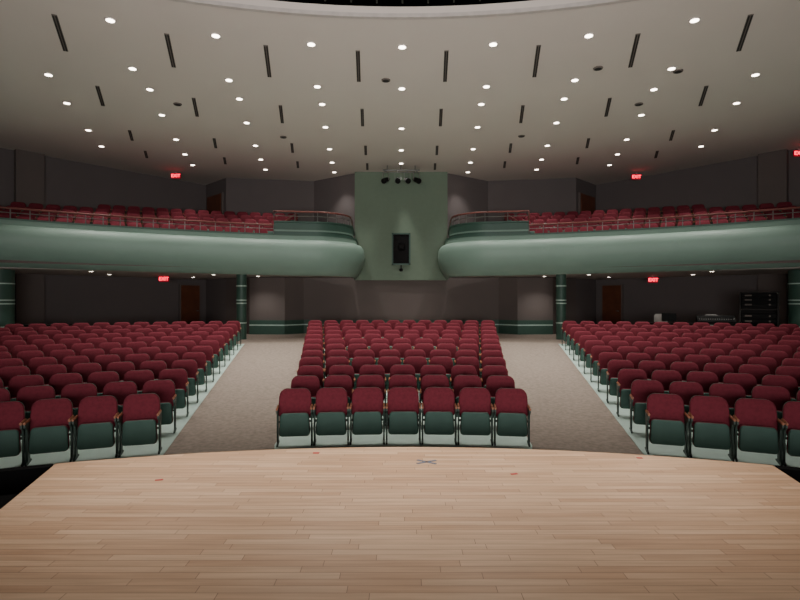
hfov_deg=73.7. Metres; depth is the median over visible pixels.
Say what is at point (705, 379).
seat
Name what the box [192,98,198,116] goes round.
ceiling vent
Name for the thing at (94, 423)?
seat
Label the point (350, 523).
stage
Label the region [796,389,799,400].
seat
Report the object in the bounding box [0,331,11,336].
seat
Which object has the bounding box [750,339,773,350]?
seat
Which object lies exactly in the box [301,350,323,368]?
seat
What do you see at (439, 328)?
seat
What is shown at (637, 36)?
ceiling vent
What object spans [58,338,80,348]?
seat
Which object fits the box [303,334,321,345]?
seat
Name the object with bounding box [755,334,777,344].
seat
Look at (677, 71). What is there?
ceiling speaker
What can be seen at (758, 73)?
recessed light
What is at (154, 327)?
seat
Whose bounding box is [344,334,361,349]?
seat
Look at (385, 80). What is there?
ceiling speaker
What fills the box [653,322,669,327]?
seat
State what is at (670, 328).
seat
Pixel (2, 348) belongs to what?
seat
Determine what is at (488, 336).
seat
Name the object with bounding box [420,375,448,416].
seat
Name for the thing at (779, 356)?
seat
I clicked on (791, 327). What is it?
seat
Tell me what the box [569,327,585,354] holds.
seat
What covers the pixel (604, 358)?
seat
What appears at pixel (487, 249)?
balcony
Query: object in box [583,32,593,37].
recessed light
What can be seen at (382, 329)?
seat
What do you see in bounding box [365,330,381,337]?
seat
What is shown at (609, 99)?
ceiling vent
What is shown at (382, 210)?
wall
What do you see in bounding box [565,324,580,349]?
seat
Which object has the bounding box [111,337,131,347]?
seat
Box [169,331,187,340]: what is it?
seat
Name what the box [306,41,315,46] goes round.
recessed light
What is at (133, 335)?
seat
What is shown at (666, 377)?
seat
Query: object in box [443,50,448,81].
ceiling vent
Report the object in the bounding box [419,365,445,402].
seat
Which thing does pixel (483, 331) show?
seat
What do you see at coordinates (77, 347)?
seat
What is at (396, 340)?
seat
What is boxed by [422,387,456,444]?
seat
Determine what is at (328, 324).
seat
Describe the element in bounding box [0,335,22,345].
seat
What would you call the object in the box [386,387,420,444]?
seat
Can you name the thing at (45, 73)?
recessed light
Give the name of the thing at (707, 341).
seat
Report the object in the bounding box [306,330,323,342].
seat
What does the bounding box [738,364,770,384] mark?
seat
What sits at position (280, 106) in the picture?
ceiling vent
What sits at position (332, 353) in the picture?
seat
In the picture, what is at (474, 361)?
seat
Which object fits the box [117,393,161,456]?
seat
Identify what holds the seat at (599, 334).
on the floor
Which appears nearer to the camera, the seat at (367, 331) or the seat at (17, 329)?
the seat at (17, 329)
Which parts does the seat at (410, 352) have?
backrest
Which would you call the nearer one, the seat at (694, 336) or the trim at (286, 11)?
the trim at (286, 11)
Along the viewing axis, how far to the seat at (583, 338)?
14.25 m
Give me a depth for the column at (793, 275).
17.59 m
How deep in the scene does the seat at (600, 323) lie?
17.72 m
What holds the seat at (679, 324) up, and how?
on the floor
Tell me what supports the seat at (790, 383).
on the floor
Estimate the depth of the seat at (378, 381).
9.21 m
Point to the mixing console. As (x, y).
(711, 319)
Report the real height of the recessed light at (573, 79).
0.026 m
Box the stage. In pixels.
[0,447,799,599]
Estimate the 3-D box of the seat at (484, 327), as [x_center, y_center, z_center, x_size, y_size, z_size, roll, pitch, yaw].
[2.755,1.236,16.559,0.533,0.824,0.423,0,0,8]
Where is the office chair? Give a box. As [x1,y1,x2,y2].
[654,314,667,321]
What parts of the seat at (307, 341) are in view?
backrest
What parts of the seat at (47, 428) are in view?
folding seat, backrest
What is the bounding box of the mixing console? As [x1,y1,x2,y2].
[696,315,736,323]
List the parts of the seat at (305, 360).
backrest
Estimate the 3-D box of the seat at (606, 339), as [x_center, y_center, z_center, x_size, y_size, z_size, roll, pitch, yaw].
[5.556,1.356,14.014,0.533,0.824,0.423,0,0,17]
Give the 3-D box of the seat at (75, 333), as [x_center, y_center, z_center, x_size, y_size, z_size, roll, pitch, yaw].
[-8.934,1.236,14.689,0.533,0.824,0.423,0,0,-26]
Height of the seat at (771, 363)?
0.824 m
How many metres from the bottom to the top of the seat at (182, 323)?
0.824 m
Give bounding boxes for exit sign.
[159,276,168,281]
[171,172,180,177]
[632,173,640,178]
[648,276,657,282]
[793,149,799,155]
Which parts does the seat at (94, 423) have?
folding seat, backrest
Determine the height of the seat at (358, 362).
0.824 m
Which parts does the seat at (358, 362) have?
folding seat, backrest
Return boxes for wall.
[0,148,225,326]
[226,173,354,278]
[226,277,575,333]
[355,172,446,279]
[447,173,575,278]
[576,148,799,325]
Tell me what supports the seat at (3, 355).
on the floor
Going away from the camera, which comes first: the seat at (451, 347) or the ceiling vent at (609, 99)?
the seat at (451, 347)
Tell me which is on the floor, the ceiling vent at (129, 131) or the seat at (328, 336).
the seat at (328, 336)
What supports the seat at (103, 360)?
on the floor
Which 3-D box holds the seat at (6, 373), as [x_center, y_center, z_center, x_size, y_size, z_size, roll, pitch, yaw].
[-6.816,1.595,9.377,0.533,0.824,0.423,0,0,-27]
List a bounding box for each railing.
[0,206,273,232]
[273,210,352,225]
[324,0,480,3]
[449,210,529,225]
[529,207,799,232]
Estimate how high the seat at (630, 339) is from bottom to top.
0.824 m
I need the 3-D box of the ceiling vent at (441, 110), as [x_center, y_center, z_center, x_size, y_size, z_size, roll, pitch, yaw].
[1.296,-5.789,16.963,0.100,0.020,1.600,0,0,3]
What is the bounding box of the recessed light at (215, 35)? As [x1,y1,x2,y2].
[210,32,220,37]
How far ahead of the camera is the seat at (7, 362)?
10.23 m
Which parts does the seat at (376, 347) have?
backrest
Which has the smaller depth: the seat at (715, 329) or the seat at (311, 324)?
the seat at (715, 329)
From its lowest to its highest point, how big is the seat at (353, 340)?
0.824 m
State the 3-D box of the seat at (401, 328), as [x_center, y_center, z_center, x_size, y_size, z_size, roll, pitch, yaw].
[0.050,1.236,16.736,0.533,0.824,0.423,0,0,0]
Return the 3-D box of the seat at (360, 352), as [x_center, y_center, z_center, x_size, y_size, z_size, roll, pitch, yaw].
[-0.810,1.536,11.963,0.533,0.824,0.423,0,0,-3]
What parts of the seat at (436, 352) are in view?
backrest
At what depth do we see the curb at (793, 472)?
4.56 m
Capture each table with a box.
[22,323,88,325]
[649,322,754,325]
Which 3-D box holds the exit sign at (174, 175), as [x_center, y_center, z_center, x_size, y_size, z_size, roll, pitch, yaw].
[-10.015,-5.579,23.850,0.407,0.281,0.080,0,0,0]
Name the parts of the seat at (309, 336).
backrest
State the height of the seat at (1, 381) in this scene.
0.824 m
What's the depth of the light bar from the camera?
22.98 m
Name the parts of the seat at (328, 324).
backrest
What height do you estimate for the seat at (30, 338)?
0.824 m
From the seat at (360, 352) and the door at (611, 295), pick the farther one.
the door at (611, 295)
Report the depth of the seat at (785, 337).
13.35 m
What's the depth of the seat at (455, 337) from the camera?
14.88 m
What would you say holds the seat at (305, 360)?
on the floor
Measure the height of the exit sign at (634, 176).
0.281 m
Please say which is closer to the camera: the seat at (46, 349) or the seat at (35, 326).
the seat at (46, 349)
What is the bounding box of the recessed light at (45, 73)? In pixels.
[43,72,53,76]
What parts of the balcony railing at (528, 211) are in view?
rail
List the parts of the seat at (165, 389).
backrest, folding seat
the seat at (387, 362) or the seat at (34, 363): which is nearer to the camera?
the seat at (34, 363)
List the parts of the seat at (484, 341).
backrest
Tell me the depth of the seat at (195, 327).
16.78 m
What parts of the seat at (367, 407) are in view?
folding seat, backrest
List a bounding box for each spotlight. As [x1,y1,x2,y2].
[381,170,388,183]
[395,170,400,183]
[404,170,410,183]
[413,170,420,183]
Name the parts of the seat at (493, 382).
folding seat, backrest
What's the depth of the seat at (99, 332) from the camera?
15.01 m
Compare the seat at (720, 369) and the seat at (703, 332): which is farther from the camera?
the seat at (703, 332)
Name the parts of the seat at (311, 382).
backrest, folding seat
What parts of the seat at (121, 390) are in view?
folding seat, backrest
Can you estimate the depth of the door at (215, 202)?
25.75 m
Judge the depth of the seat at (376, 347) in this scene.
13.02 m
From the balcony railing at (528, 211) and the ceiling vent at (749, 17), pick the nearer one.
the ceiling vent at (749, 17)
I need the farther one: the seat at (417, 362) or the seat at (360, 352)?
the seat at (360, 352)
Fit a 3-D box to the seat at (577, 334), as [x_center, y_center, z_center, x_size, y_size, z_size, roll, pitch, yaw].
[5.188,1.296,15.108,0.533,0.824,0.423,0,0,15]
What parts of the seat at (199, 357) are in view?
backrest, folding seat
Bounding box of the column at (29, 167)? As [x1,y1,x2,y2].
[14,149,44,326]
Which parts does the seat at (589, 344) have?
folding seat, backrest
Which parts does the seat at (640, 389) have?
folding seat, backrest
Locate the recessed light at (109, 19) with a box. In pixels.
[104,17,115,22]
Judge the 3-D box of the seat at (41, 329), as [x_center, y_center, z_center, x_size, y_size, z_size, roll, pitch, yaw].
[-10.053,1.177,15.189,0.533,0.824,0.423,0,0,-28]
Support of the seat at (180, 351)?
on the floor
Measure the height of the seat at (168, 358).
0.824 m
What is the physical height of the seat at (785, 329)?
0.824 m
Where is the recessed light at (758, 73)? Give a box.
[750,72,760,76]
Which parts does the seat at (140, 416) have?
folding seat, backrest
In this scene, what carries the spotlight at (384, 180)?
attached to the light bar
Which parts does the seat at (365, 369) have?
backrest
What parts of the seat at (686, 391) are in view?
backrest, folding seat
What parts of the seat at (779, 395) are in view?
backrest, folding seat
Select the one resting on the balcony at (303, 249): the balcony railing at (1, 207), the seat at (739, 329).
the balcony railing at (1, 207)
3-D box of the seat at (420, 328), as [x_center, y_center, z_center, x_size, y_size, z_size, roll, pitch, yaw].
[0.592,1.236,16.729,0.533,0.824,0.423,0,0,2]
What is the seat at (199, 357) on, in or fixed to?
on the floor
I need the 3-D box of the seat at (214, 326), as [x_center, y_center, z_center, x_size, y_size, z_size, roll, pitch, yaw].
[-5.966,1.177,16.835,0.533,0.824,0.423,0,0,-16]
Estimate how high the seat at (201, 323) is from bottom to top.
0.824 m
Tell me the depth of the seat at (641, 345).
13.00 m
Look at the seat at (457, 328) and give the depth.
16.77 m
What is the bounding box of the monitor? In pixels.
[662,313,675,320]
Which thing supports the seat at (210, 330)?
on the floor
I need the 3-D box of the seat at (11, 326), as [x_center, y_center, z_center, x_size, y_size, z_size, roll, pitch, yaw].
[-11.291,1.117,15.590,0.533,0.824,0.423,0,0,-30]
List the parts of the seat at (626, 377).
folding seat, backrest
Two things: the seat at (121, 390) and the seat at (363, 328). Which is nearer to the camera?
the seat at (121, 390)
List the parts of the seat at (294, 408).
folding seat, backrest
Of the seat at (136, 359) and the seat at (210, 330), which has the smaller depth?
the seat at (136, 359)
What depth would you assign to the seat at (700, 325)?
16.71 m
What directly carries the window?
in the wall at (382, 210)
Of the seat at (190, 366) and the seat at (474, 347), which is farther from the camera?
the seat at (474, 347)
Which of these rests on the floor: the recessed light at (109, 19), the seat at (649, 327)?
the seat at (649, 327)
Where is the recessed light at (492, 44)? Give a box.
[488,41,497,46]
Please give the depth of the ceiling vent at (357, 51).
13.15 m
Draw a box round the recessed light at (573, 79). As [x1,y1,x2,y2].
[570,78,578,81]
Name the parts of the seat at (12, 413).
folding seat, backrest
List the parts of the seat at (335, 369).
backrest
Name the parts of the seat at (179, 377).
backrest, folding seat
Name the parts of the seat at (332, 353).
backrest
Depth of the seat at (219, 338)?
14.26 m
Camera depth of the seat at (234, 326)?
17.07 m
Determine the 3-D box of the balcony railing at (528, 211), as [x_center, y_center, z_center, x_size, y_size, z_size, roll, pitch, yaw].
[2.900,-3.197,21.680,1.670,0.395,4.796,0,0,-33]
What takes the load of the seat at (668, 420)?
on the floor
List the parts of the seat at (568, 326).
backrest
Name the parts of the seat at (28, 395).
folding seat, backrest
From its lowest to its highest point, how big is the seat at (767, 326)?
0.824 m
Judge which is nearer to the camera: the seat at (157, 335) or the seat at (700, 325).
the seat at (157, 335)
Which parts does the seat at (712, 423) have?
backrest, folding seat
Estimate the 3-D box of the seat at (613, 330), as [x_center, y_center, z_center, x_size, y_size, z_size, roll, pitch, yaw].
[6.439,1.236,15.728,0.533,0.824,0.423,0,0,18]
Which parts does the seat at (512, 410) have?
backrest, folding seat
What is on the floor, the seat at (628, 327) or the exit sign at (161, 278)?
the seat at (628, 327)
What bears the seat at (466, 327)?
on the floor
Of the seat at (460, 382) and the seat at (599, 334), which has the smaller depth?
the seat at (460, 382)
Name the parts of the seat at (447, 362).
backrest, folding seat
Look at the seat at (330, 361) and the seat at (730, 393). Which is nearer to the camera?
the seat at (730, 393)
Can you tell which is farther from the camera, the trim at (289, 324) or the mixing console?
the trim at (289, 324)
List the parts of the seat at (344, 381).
backrest, folding seat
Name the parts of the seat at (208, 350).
backrest, folding seat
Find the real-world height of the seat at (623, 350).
0.824 m
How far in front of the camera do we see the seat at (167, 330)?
15.65 m
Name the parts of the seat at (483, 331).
backrest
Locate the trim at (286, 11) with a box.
[169,0,636,19]
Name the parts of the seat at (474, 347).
backrest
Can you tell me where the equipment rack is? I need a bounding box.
[739,292,778,326]
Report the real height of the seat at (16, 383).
0.824 m
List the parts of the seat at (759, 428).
backrest, folding seat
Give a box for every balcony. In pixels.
[0,217,364,279]
[438,218,799,279]
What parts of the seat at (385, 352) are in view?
backrest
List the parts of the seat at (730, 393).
backrest, folding seat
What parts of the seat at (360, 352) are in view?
backrest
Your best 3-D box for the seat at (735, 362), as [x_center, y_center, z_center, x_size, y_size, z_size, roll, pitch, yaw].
[6.563,1.536,10.599,0.533,0.824,0.423,0,0,24]
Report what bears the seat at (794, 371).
on the floor
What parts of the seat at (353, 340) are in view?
backrest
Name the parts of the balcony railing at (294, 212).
rail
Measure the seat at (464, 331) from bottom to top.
0.824 m
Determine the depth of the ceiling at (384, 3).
13.71 m
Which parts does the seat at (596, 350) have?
folding seat, backrest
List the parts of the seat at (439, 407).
folding seat, backrest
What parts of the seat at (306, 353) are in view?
backrest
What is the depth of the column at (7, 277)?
17.56 m
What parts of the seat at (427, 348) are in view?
backrest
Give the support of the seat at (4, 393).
on the floor
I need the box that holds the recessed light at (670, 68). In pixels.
[667,66,676,70]
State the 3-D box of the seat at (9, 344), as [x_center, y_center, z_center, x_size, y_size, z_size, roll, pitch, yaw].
[-9.056,1.356,12.489,0.533,0.824,0.423,0,0,-29]
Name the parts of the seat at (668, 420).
backrest, folding seat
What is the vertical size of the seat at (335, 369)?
0.824 m
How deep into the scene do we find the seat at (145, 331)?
15.46 m
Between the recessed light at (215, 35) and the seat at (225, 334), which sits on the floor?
the seat at (225, 334)
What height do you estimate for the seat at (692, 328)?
0.824 m
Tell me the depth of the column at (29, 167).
20.81 m
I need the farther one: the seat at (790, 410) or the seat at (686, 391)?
the seat at (686, 391)
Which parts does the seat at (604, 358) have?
folding seat, backrest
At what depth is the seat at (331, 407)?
8.11 m
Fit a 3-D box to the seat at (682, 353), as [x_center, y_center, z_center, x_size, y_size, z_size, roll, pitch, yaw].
[6.260,1.476,11.757,0.533,0.824,0.423,0,0,22]
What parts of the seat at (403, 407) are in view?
folding seat, backrest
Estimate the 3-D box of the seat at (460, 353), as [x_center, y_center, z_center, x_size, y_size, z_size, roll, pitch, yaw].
[1.482,1.536,11.922,0.533,0.824,0.423,0,0,6]
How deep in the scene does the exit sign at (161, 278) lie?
22.27 m
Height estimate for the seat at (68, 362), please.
0.824 m
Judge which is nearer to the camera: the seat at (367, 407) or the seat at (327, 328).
the seat at (367, 407)
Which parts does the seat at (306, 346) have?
backrest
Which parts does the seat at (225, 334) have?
backrest, folding seat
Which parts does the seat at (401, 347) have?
backrest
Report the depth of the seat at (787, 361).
10.26 m
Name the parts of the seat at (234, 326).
backrest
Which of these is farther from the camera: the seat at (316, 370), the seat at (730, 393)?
the seat at (316, 370)
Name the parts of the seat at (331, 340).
backrest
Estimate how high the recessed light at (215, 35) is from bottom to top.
0.026 m
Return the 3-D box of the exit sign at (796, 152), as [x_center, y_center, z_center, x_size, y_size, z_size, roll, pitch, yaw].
[15.044,-5.555,20.100,0.407,0.281,0.080,0,0,0]
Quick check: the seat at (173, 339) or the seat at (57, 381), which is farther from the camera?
the seat at (173, 339)
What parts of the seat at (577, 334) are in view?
folding seat, backrest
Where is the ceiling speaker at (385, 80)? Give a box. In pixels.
[381,78,389,82]
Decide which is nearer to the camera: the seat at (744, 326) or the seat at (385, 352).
the seat at (385, 352)
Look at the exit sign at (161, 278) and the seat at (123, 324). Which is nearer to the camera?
the seat at (123, 324)
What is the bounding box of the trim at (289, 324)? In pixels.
[249,324,552,325]
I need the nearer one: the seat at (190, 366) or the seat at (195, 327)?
the seat at (190, 366)
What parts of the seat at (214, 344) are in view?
backrest, folding seat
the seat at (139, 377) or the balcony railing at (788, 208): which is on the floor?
the seat at (139, 377)
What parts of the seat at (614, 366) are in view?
folding seat, backrest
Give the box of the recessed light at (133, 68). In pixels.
[127,66,136,70]
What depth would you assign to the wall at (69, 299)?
23.52 m
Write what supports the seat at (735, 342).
on the floor
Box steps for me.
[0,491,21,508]
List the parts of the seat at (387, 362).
folding seat, backrest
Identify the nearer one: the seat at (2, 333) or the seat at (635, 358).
the seat at (635, 358)
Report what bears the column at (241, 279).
on the floor
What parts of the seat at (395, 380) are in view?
backrest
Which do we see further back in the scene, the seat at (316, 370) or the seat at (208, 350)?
the seat at (208, 350)
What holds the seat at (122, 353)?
on the floor
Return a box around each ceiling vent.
[51,14,67,51]
[95,86,104,105]
[128,130,133,140]
[164,33,175,67]
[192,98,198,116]
[263,45,270,76]
[279,105,283,122]
[356,50,360,81]
[360,109,363,125]
[439,109,442,125]
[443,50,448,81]
[519,105,524,122]
[532,45,540,76]
[604,98,611,116]
[628,33,640,67]
[669,130,674,140]
[698,86,707,105]
[736,14,753,51]
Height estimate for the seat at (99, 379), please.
0.824 m
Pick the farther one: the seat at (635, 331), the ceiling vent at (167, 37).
the seat at (635, 331)
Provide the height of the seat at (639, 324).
0.824 m
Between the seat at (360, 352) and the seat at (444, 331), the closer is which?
the seat at (360, 352)
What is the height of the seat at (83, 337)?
0.824 m
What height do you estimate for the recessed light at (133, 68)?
0.026 m
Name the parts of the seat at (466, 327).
backrest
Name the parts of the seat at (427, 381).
backrest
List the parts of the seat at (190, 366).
backrest, folding seat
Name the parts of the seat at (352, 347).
backrest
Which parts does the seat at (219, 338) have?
backrest, folding seat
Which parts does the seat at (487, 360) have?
backrest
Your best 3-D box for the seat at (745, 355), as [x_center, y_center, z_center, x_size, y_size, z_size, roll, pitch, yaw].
[7.287,1.476,11.312,0.533,0.824,0.423,0,0,25]
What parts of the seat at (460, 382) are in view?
folding seat, backrest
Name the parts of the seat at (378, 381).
backrest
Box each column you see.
[0,269,14,327]
[14,149,44,326]
[236,274,246,339]
[556,274,566,339]
[788,269,799,326]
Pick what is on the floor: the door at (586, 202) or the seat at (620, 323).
the seat at (620, 323)
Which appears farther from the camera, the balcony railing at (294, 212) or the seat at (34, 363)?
the balcony railing at (294, 212)
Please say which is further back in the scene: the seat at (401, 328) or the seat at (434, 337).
the seat at (401, 328)
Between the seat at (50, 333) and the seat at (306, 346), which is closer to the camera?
the seat at (306, 346)
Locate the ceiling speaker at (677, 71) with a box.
[673,69,682,73]
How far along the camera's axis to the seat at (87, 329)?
15.75 m
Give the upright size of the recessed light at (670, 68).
0.026 m
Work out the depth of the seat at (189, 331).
15.83 m
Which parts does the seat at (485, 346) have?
backrest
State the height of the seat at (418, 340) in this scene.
0.824 m
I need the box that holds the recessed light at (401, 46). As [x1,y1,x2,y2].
[397,44,406,48]
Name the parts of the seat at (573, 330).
folding seat, backrest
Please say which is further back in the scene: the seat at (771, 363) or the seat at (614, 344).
the seat at (614, 344)
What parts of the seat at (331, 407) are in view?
folding seat, backrest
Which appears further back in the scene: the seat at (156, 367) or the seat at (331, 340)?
the seat at (331, 340)
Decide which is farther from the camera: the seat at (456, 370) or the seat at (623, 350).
the seat at (623, 350)
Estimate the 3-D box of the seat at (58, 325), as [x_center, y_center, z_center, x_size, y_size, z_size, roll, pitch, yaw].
[-10.309,1.117,16.127,0.533,0.824,0.423,0,0,-27]
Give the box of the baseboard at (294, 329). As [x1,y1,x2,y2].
[249,320,552,334]
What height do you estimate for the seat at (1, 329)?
0.824 m
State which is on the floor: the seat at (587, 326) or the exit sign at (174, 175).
the seat at (587, 326)
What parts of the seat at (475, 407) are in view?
backrest, folding seat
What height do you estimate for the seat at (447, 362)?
0.824 m
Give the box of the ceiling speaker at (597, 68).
[593,66,602,70]
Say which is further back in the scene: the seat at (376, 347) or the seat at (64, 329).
the seat at (64, 329)
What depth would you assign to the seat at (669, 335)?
14.51 m
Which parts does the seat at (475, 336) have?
backrest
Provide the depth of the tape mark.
4.76 m
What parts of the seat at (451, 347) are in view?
backrest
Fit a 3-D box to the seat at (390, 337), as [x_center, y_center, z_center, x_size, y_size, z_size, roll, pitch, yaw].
[-0.221,1.356,14.834,0.533,0.824,0.423,0,0,-1]
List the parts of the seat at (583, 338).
folding seat, backrest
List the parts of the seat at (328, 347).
backrest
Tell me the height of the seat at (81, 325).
0.824 m
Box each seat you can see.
[0,327,9,331]
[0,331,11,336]
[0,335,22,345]
[0,346,7,351]
[0,352,11,358]
[0,358,23,367]
[0,366,29,389]
[0,378,3,387]
[0,388,10,401]
[0,401,26,466]
[1,340,26,353]
[5,324,23,334]
[8,375,43,400]
[11,345,37,357]
[13,327,33,334]
[16,331,37,341]
[16,350,43,366]
[16,385,54,435]
[23,398,73,465]
[26,334,48,344]
[28,323,46,331]
[28,357,56,374]
[30,339,54,350]
[35,364,66,384]
[37,327,56,334]
[41,330,61,338]
[42,344,66,356]
[48,349,74,363]
[49,373,82,397]
[50,323,68,329]
[52,334,73,343]
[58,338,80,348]
[60,326,79,333]
[60,383,96,431]
[61,355,89,372]
[66,330,85,337]
[70,343,94,355]
[71,395,118,461]
[72,323,89,329]
[72,363,101,382]
[77,333,97,342]
[79,348,104,362]
[83,326,100,332]
[85,338,106,347]
[87,371,118,395]
[90,329,108,337]
[93,322,109,328]
[93,354,120,371]
[98,342,120,354]
[101,333,121,341]
[102,381,136,427]
[104,325,121,332]
[106,361,134,381]
[109,347,132,361]
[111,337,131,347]
[112,329,130,336]
[114,322,129,328]
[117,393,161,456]
[123,370,153,393]
[124,353,149,369]
[125,325,141,331]
[125,332,144,341]
[125,341,146,353]
[134,322,149,327]
[135,328,152,336]
[135,336,155,346]
[137,347,160,360]
[139,360,166,379]
[142,379,176,433]
[146,325,161,331]
[148,332,166,340]
[150,341,171,352]
[153,322,168,327]
[154,353,178,368]
[156,328,173,335]
[158,368,188,416]
[160,336,179,345]
[165,324,181,331]
[165,346,186,359]
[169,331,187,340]
[171,359,198,402]
[172,321,186,327]
[175,340,195,351]
[177,328,193,335]
[182,352,206,391]
[183,335,201,345]
[184,324,200,330]
[190,321,204,326]
[191,331,208,339]
[191,345,213,381]
[197,327,213,334]
[199,340,220,373]
[203,324,218,330]
[206,335,225,366]
[212,331,229,359]
[217,327,233,354]
[222,324,237,349]
[276,388,312,446]
[291,375,319,417]
[297,357,323,374]
[297,365,324,387]
[301,344,323,358]
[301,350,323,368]
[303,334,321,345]
[304,338,323,353]
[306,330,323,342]
[307,326,322,331]
[308,323,322,330]
[313,387,348,445]
[323,326,339,337]
[323,334,341,351]
[323,344,344,368]
[323,357,348,377]
[324,323,339,348]
[324,375,353,425]
[325,338,345,362]
[326,330,342,338]
[327,350,349,364]
[328,365,354,402]
[342,326,356,338]
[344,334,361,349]
[345,330,361,336]
[347,338,367,348]
[347,343,366,365]
[349,387,384,444]
[352,356,374,388]
[353,349,375,364]
[356,375,385,425]
[359,326,374,337]
[359,365,385,401]
[364,334,380,348]
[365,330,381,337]
[370,343,389,364]
[371,338,388,344]
[377,326,391,337]
[377,349,401,362]
[378,356,400,390]
[383,334,400,348]
[384,330,399,334]
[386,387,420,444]
[387,375,418,425]
[388,365,416,380]
[392,338,410,346]
[392,343,411,364]
[394,326,408,337]
[403,330,419,335]
[403,334,419,348]
[403,349,425,364]
[404,356,426,389]
[411,326,425,337]
[414,338,432,346]
[414,343,433,364]
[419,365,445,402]
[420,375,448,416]
[422,330,438,336]
[422,334,439,348]
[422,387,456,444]
[429,326,443,337]
[429,349,450,364]
[430,356,452,388]
[436,338,456,348]
[437,343,456,365]
[441,330,457,337]
[442,334,458,350]
[446,326,460,339]
[450,365,476,388]
[452,375,481,416]
[454,350,476,364]
[456,357,480,378]
[457,387,493,445]
[458,338,476,349]
[459,344,480,364]
[460,330,476,338]
[462,323,477,330]
[462,334,480,352]
[463,326,479,341]
[480,323,494,332]
[480,330,496,346]
[480,338,499,359]
[480,344,503,355]
[480,350,502,368]
[481,326,497,334]
[481,334,498,340]
[481,357,505,377]
[481,365,507,387]
[486,375,514,417]
[494,388,530,446]
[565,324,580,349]
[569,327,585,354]
[573,331,591,359]
[578,335,597,366]
[583,340,604,373]
[584,324,599,330]
[589,327,605,334]
[590,345,612,381]
[595,331,612,339]
[597,352,622,391]
[598,321,612,326]
[601,335,620,345]
[603,324,618,330]
[606,359,633,402]
[608,340,628,351]
[609,328,626,335]
[615,331,633,340]
[616,321,631,327]
[616,368,646,416]
[617,346,639,359]
[621,324,637,331]
[624,336,643,345]
[626,353,650,368]
[629,379,663,432]
[630,328,647,335]
[632,341,653,352]
[634,322,649,327]
[637,332,655,340]
[638,360,665,379]
[641,325,657,331]
[644,347,666,360]
[645,393,689,456]
[648,336,667,346]
[651,328,668,336]
[651,370,681,393]
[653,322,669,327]
[655,353,680,369]
[657,341,679,353]
[659,332,678,341]
[661,325,677,331]
[669,381,703,427]
[670,361,698,381]
[671,347,695,361]
[672,329,690,336]
[672,337,692,347]
[673,322,688,328]
[681,325,698,332]
[682,333,701,341]
[683,342,705,354]
[684,354,711,370]
[686,371,718,395]
[688,395,735,461]
[693,322,709,328]
[695,329,713,337]
[697,338,718,347]
[700,348,724,362]
[702,326,720,332]
[703,363,733,382]
[705,333,725,342]
[709,383,745,431]
[710,343,733,355]
[713,323,730,329]
[715,355,743,372]
[718,330,737,337]
[723,338,745,348]
[723,373,756,397]
[724,326,742,333]
[729,349,755,363]
[730,334,751,343]
[733,398,784,465]
[735,323,752,330]
[737,344,762,356]
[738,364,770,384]
[741,330,761,338]
[746,327,765,334]
[748,357,777,374]
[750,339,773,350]
[751,385,790,435]
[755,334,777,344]
[756,323,775,332]
[760,350,788,366]
[762,375,797,400]
[766,331,787,341]
[766,345,792,357]
[769,327,789,334]
[775,366,799,389]
[778,340,799,354]
[779,324,798,334]
[781,335,799,340]
[781,358,799,366]
[781,401,799,465]
[793,352,799,358]
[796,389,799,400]
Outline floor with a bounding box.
[0,333,799,468]
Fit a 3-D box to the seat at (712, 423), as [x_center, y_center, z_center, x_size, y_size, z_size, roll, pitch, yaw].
[4.317,1.775,7.415,0.533,0.824,0.423,0,0,21]
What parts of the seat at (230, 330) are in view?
backrest, folding seat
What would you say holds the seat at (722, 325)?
on the floor
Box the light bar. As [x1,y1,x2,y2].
[383,165,419,172]
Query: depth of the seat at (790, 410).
7.06 m
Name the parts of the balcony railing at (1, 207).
rail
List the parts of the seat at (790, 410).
backrest, folding seat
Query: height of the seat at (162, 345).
0.824 m
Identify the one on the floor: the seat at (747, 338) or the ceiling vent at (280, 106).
the seat at (747, 338)
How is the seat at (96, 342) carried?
on the floor
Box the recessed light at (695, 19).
[688,17,700,22]
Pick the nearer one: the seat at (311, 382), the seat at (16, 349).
the seat at (311, 382)
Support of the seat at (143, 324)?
on the floor
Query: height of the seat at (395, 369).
0.824 m
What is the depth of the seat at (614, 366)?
10.49 m
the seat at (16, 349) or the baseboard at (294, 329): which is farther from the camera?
the baseboard at (294, 329)
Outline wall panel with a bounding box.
[758,149,788,325]
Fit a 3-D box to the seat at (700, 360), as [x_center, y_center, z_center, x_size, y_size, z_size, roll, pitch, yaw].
[6.056,1.536,10.815,0.533,0.824,0.423,0,0,22]
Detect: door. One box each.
[179,284,200,323]
[207,192,223,214]
[578,192,594,214]
[601,284,622,323]
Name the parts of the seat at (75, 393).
folding seat, backrest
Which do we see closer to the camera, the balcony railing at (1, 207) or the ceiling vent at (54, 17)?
the ceiling vent at (54, 17)
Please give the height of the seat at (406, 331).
0.824 m
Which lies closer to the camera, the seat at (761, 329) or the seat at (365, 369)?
the seat at (365, 369)
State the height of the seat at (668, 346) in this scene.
0.824 m
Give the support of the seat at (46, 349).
on the floor
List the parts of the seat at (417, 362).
backrest, folding seat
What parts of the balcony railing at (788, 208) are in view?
rail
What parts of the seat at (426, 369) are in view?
backrest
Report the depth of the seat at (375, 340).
13.98 m
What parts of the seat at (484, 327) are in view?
backrest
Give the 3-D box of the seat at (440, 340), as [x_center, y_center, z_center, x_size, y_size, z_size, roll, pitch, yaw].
[1.193,1.416,13.850,0.533,0.824,0.423,0,0,3]
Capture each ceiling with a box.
[0,0,799,184]
[274,0,530,6]
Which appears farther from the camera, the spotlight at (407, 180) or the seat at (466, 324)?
the spotlight at (407, 180)
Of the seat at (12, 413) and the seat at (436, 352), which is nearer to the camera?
the seat at (12, 413)

